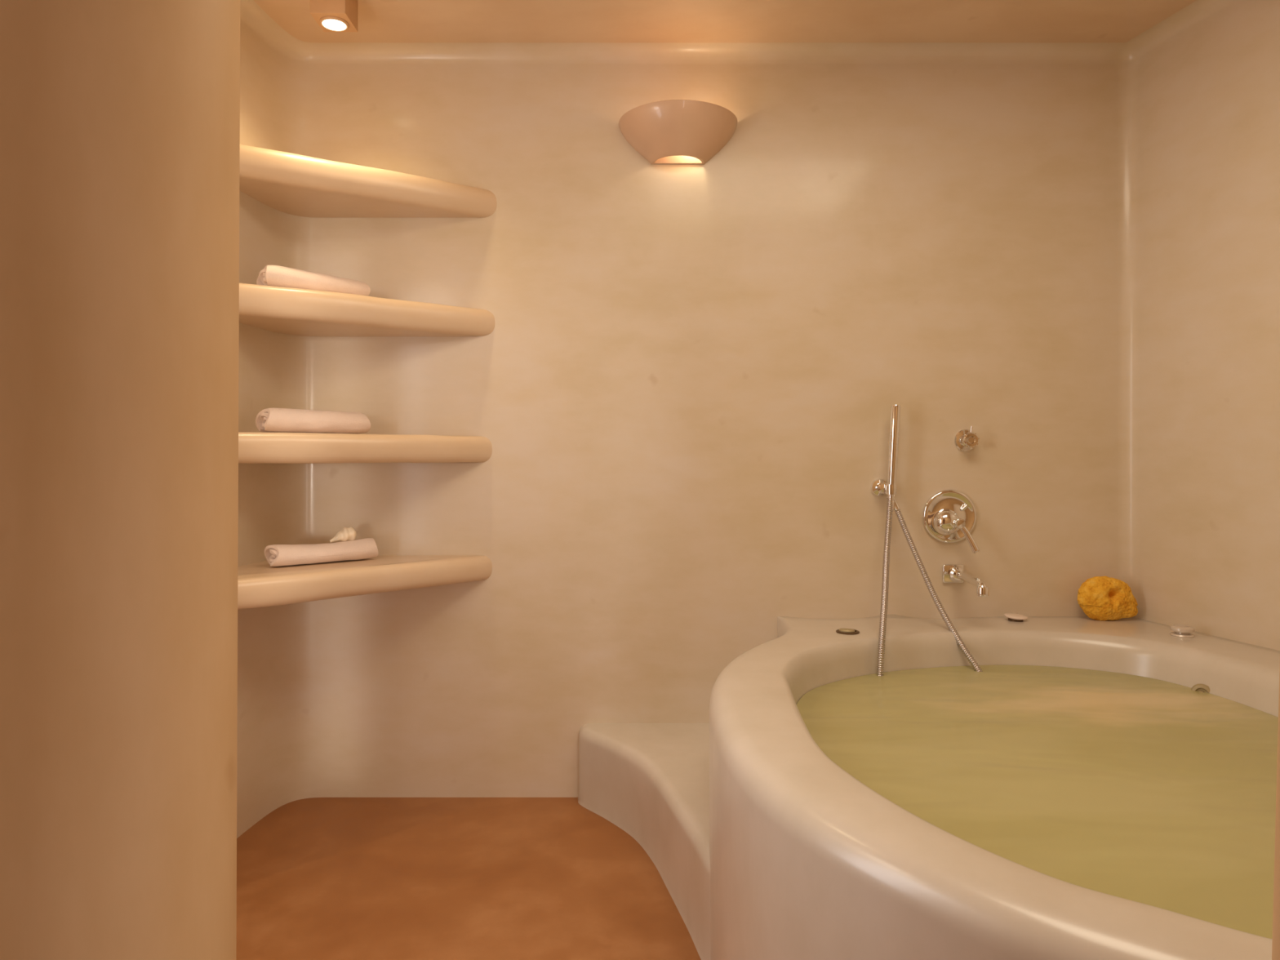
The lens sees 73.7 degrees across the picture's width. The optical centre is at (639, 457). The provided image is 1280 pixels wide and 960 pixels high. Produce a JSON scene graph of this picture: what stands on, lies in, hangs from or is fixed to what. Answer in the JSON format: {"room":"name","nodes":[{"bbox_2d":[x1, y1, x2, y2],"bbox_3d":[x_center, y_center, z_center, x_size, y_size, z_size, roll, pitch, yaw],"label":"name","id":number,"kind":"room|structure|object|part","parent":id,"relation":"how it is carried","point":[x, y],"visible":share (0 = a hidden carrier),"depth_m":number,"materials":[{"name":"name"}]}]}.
{"room":"bathroom","nodes":[
{"label":"bathroom","id":0,"kind":"room"},
{"bbox_2d":[0,0,239,959],"bbox_3d":[-1.029,-0.110,0.750,1.342,2.460,0.200,0,0,0],"label":"wall","id":1,"kind":"structure","parent":0,"point":[120,119],"depth_m":0.67,"materials":[{"name":"brown paint"}]},
{"bbox_2d":[236,0,279,838],"bbox_3d":[-1.215,-0.160,1.714,0.190,2.600,1.929,0,0,0],"label":"wall","id":2,"kind":"structure","parent":0,"point":[255,24],"depth_m":2.59,"materials":[{"name":"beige paint"}]},
{"bbox_2d":[235,797,701,959],"bbox_3d":[0.300,1.180,0.175,4.100,0.120,5.550,0,0,0],"label":"floor","id":3,"kind":"structure","parent":0,"point":[318,878],"depth_m":2.23,"materials":[{"name":"concrete"}]},
{"bbox_2d":[577,723,710,959],"bbox_3d":[0.173,0.998,2.274,0.754,0.244,1.111,0,0,0],"label":"step","id":4,"kind":"structure","parent":3,"relation":"on","point":[651,781],"depth_m":2.44,"materials":[{"name":"paint"}]},
{"bbox_2d":[709,614,1279,959],"bbox_3d":[1.142,0.817,1.765,1.981,0.605,2.132,0,0,0],"label":"bathtub","id":5,"kind":"object","parent":3,"relation":"on","point":[808,861],"visible":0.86,"depth_m":1.34,"materials":[{"name":"ceramic"}]},
{"bbox_2d":[835,628,859,635],"bbox_3d":[0.621,0.518,2.550,0.069,0.012,0.069,0,0,0],"label":"tub control knob","id":6,"kind":"object","parent":5,"relation":"on","point":[842,631],"visible":1,"depth_m":2.53,"materials":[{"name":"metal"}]},
{"bbox_2d":[1004,613,1027,622],"bbox_3d":[1.204,0.514,2.734,0.071,0.020,0.071,0,0,0],"label":"tub control knob","id":7,"kind":"object","parent":5,"relation":"on","point":[1017,617],"visible":1,"depth_m":2.72,"materials":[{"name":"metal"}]},
{"bbox_2d":[796,665,1278,938],"bbox_3d":[0.940,0.815,1.709,1.183,0.391,1.676,0,0,0],"label":"water","id":8,"kind":"object","parent":5,"relation":"in","point":[1159,793],"visible":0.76,"depth_m":1.70,"materials":[{"name":"liquid"}]},
{"bbox_2d":[1077,576,1137,620],"bbox_3d":[1.499,0.453,2.742,0.185,0.141,0.093,0,0,4],"label":"sponge","id":9,"kind":"object","parent":5,"relation":"on","point":[1100,597],"visible":1,"depth_m":2.71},
{"bbox_2d":[1169,624,1195,637],"bbox_3d":[1.588,0.508,2.500,0.062,0.032,0.062,0,0,0],"label":"tub control knob","id":10,"kind":"object","parent":5,"relation":"on","point":[1180,630],"visible":1,"depth_m":2.48,"materials":[{"name":"metal"}]},
{"bbox_2d":[1191,684,1209,693],"bbox_3d":[1.486,0.626,2.257,0.052,0.052,0.022,0,0,42],"label":"jet nozzle","id":11,"kind":"object","parent":5,"relation":"attached to","point":[1202,688],"visible":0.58,"depth_m":2.26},
{"bbox_2d":[265,26,1128,815],"bbox_3d":[0.194,-0.160,2.792,2.964,2.600,0.276,0,0,0],"label":"wall","id":12,"kind":"structure","parent":0,"point":[686,380],"depth_m":2.81,"materials":[{"name":"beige paint"}]},
{"bbox_2d":[237,555,492,609],"bbox_3d":[-0.990,0.365,2.623,1.046,0.084,0.462,0,0,-45],"label":"corner shelf","id":13,"kind":"object","parent":12,"relation":"attached to","point":[260,584],"visible":0.72,"depth_m":2.50,"materials":[{"name":"paint"}]},
{"bbox_2d":[264,537,377,566],"bbox_3d":[-0.964,0.289,2.600,0.328,0.066,0.092,0,0,-43],"label":"rolled towel","id":14,"kind":"object","parent":13,"relation":"on","point":[277,555],"visible":1,"depth_m":2.56,"materials":[{"name":"white fabric"}]},
{"bbox_2d":[329,526,356,542],"bbox_3d":[-0.923,0.240,2.656,0.077,0.046,0.050,0,0,-12],"label":"seashell","id":15,"kind":"object","parent":14,"relation":"on","point":[345,534],"visible":1,"depth_m":2.64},
{"bbox_2d":[238,431,492,463],"bbox_3d":[-0.958,-0.025,2.679,0.985,0.089,0.425,0,0,-38],"label":"corner shelf","id":16,"kind":"object","parent":12,"relation":"attached to","point":[253,447],"visible":0.84,"depth_m":2.52,"materials":[{"name":"paint"}]},
{"bbox_2d":[255,408,370,433],"bbox_3d":[-0.977,-0.107,2.568,0.320,0.074,0.097,0,0,-43],"label":"rolled towel","id":17,"kind":"object","parent":16,"relation":"on","point":[268,420],"visible":1,"depth_m":2.52,"materials":[{"name":"white fabric"}]},
{"bbox_2d":[239,283,495,336],"bbox_3d":[-0.936,-0.443,2.712,0.922,0.093,0.394,0,0,-36],"label":"corner shelf","id":18,"kind":"object","parent":12,"relation":"attached to","point":[279,309],"visible":0.84,"depth_m":2.58,"materials":[{"name":"paint"}]},
{"bbox_2d":[256,265,370,296],"bbox_3d":[-0.980,-0.524,2.575,0.316,0.070,0.092,0,0,-43],"label":"rolled towel","id":19,"kind":"object","parent":18,"relation":"on","point":[271,275],"visible":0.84,"depth_m":2.52,"materials":[{"name":"white fabric"}]},
{"bbox_2d":[239,144,497,217],"bbox_3d":[-0.921,-0.836,2.726,0.929,0.097,0.380,0,0,-33],"label":"corner shelf","id":20,"kind":"object","parent":12,"relation":"attached to","point":[291,184],"visible":0.84,"depth_m":2.60,"materials":[{"name":"paint"}]},
{"bbox_2d":[618,99,737,164],"bbox_3d":[0.125,-1.032,2.715,0.390,0.135,0.192,0,0,0],"label":"wall sconce","id":21,"kind":"object","parent":12,"relation":"attached to","point":[672,131],"visible":1,"depth_m":2.69,"materials":[{"name":"ceramic"}]},
{"bbox_3d":[0.125,-1.028,2.806,0.178,0.128,0.010,0,0,0],"label":"plate","id":22,"kind":"part","parent":21,"relation":"part of","materials":[{"name":"glass"}]},
{"bbox_2d":[870,478,897,496],"bbox_3d":[0.792,0.100,2.768,0.067,0.058,0.084,0,0,0],"label":"holder","id":23,"kind":"object","parent":12,"relation":"attached to","point":[879,487],"visible":1,"depth_m":2.76,"materials":[{"name":"silver metal"}]},
{"bbox_2d":[876,404,982,675],"bbox_3d":[0.880,0.355,2.521,0.329,1.050,0.427,0,0,20],"label":"shower","id":24,"kind":"object","parent":23,"relation":"attached to","point":[892,504],"visible":0.67,"depth_m":2.67,"materials":[{"name":"silver metal"}]},
{"bbox_3d":[0.817,-0.014,2.745,0.042,0.311,0.031,0,0,0],"label":"handle","id":25,"kind":"part","parent":24,"relation":"part of","materials":[{"name":"silver metal"}]},
{"bbox_2d":[922,488,979,553],"bbox_3d":[1.017,0.207,2.762,0.177,0.203,0.096,0,0,0],"label":"mixer","id":26,"kind":"object","parent":12,"relation":"attached to","point":[948,516],"visible":1,"depth_m":2.80,"materials":[{"name":"silver metal"}]},
{"bbox_3d":[1.044,0.253,2.747,0.090,0.111,0.043,0,0,20],"label":"lever","id":27,"kind":"part","parent":26,"relation":"part of","materials":[{"name":"silver metal"}]},
{"bbox_2d":[942,564,989,596],"bbox_3d":[1.029,0.386,2.685,0.070,0.068,0.250,0,0,0],"label":"spout","id":28,"kind":"object","parent":12,"relation":"attached to","point":[951,573],"visible":1,"depth_m":2.75,"materials":[{"name":"silver metal"}]},
{"bbox_3d":[1.029,0.383,2.804,0.070,0.062,0.012,0,0,0],"label":"wall plate","id":29,"kind":"part","parent":28,"relation":"part of","materials":[{"name":"silver metal"}]},
{"bbox_3d":[1.035,0.384,2.682,0.052,0.054,0.237,0,0,0],"label":"spout arm","id":30,"kind":"part","parent":28,"relation":"part of","materials":[{"name":"silver metal"}]},
{"bbox_2d":[954,426,979,451],"bbox_3d":[1.071,-0.060,2.783,0.073,0.082,0.055,0,0,0],"label":"valve","id":31,"kind":"object","parent":12,"relation":"attached to","point":[965,440],"visible":1,"depth_m":2.77,"materials":[{"name":"silver metal"}]},
{"bbox_3d":[1.071,-0.065,2.768,0.051,0.071,0.027,0,0,0],"label":"knob","id":32,"kind":"part","parent":31,"relation":"part of","materials":[{"name":"silver metal"}]},
{"bbox_2d":[253,0,1196,42],"bbox_3d":[0.300,-1.400,0.175,4.100,0.120,5.550,0,0,0],"label":"ceiling","id":33,"kind":"structure","parent":0,"point":[378,20],"depth_m":2.62,"materials":[{"name":"paint"}]},
{"bbox_2d":[309,0,357,31],"bbox_3d":[-0.878,-1.290,2.452,0.101,0.100,0.110,0,0,0],"label":"ceiling spotlight","id":34,"kind":"object","parent":33,"relation":"attached to","point":[331,15],"visible":1,"depth_m":2.42,"materials":[{"name":"paint"}]},
{"bbox_2d":[1125,0,1279,650],"bbox_3d":[1.916,-0.160,1.686,0.171,2.600,2.458,0,0,-13],"label":"wall","id":35,"kind":"structure","parent":0,"point":[1204,80],"depth_m":2.52,"materials":[{"name":"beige paint"}]},
{"bbox_2d":[1271,668,1279,959],"bbox_3d":[1.350,-0.110,0.550,1.899,2.460,0.120,0,0,0],"label":"wall","id":36,"kind":"structure","parent":0,"point":[1276,912],"depth_m":0.58,"materials":[{"name":"brown paint"}]}
]}

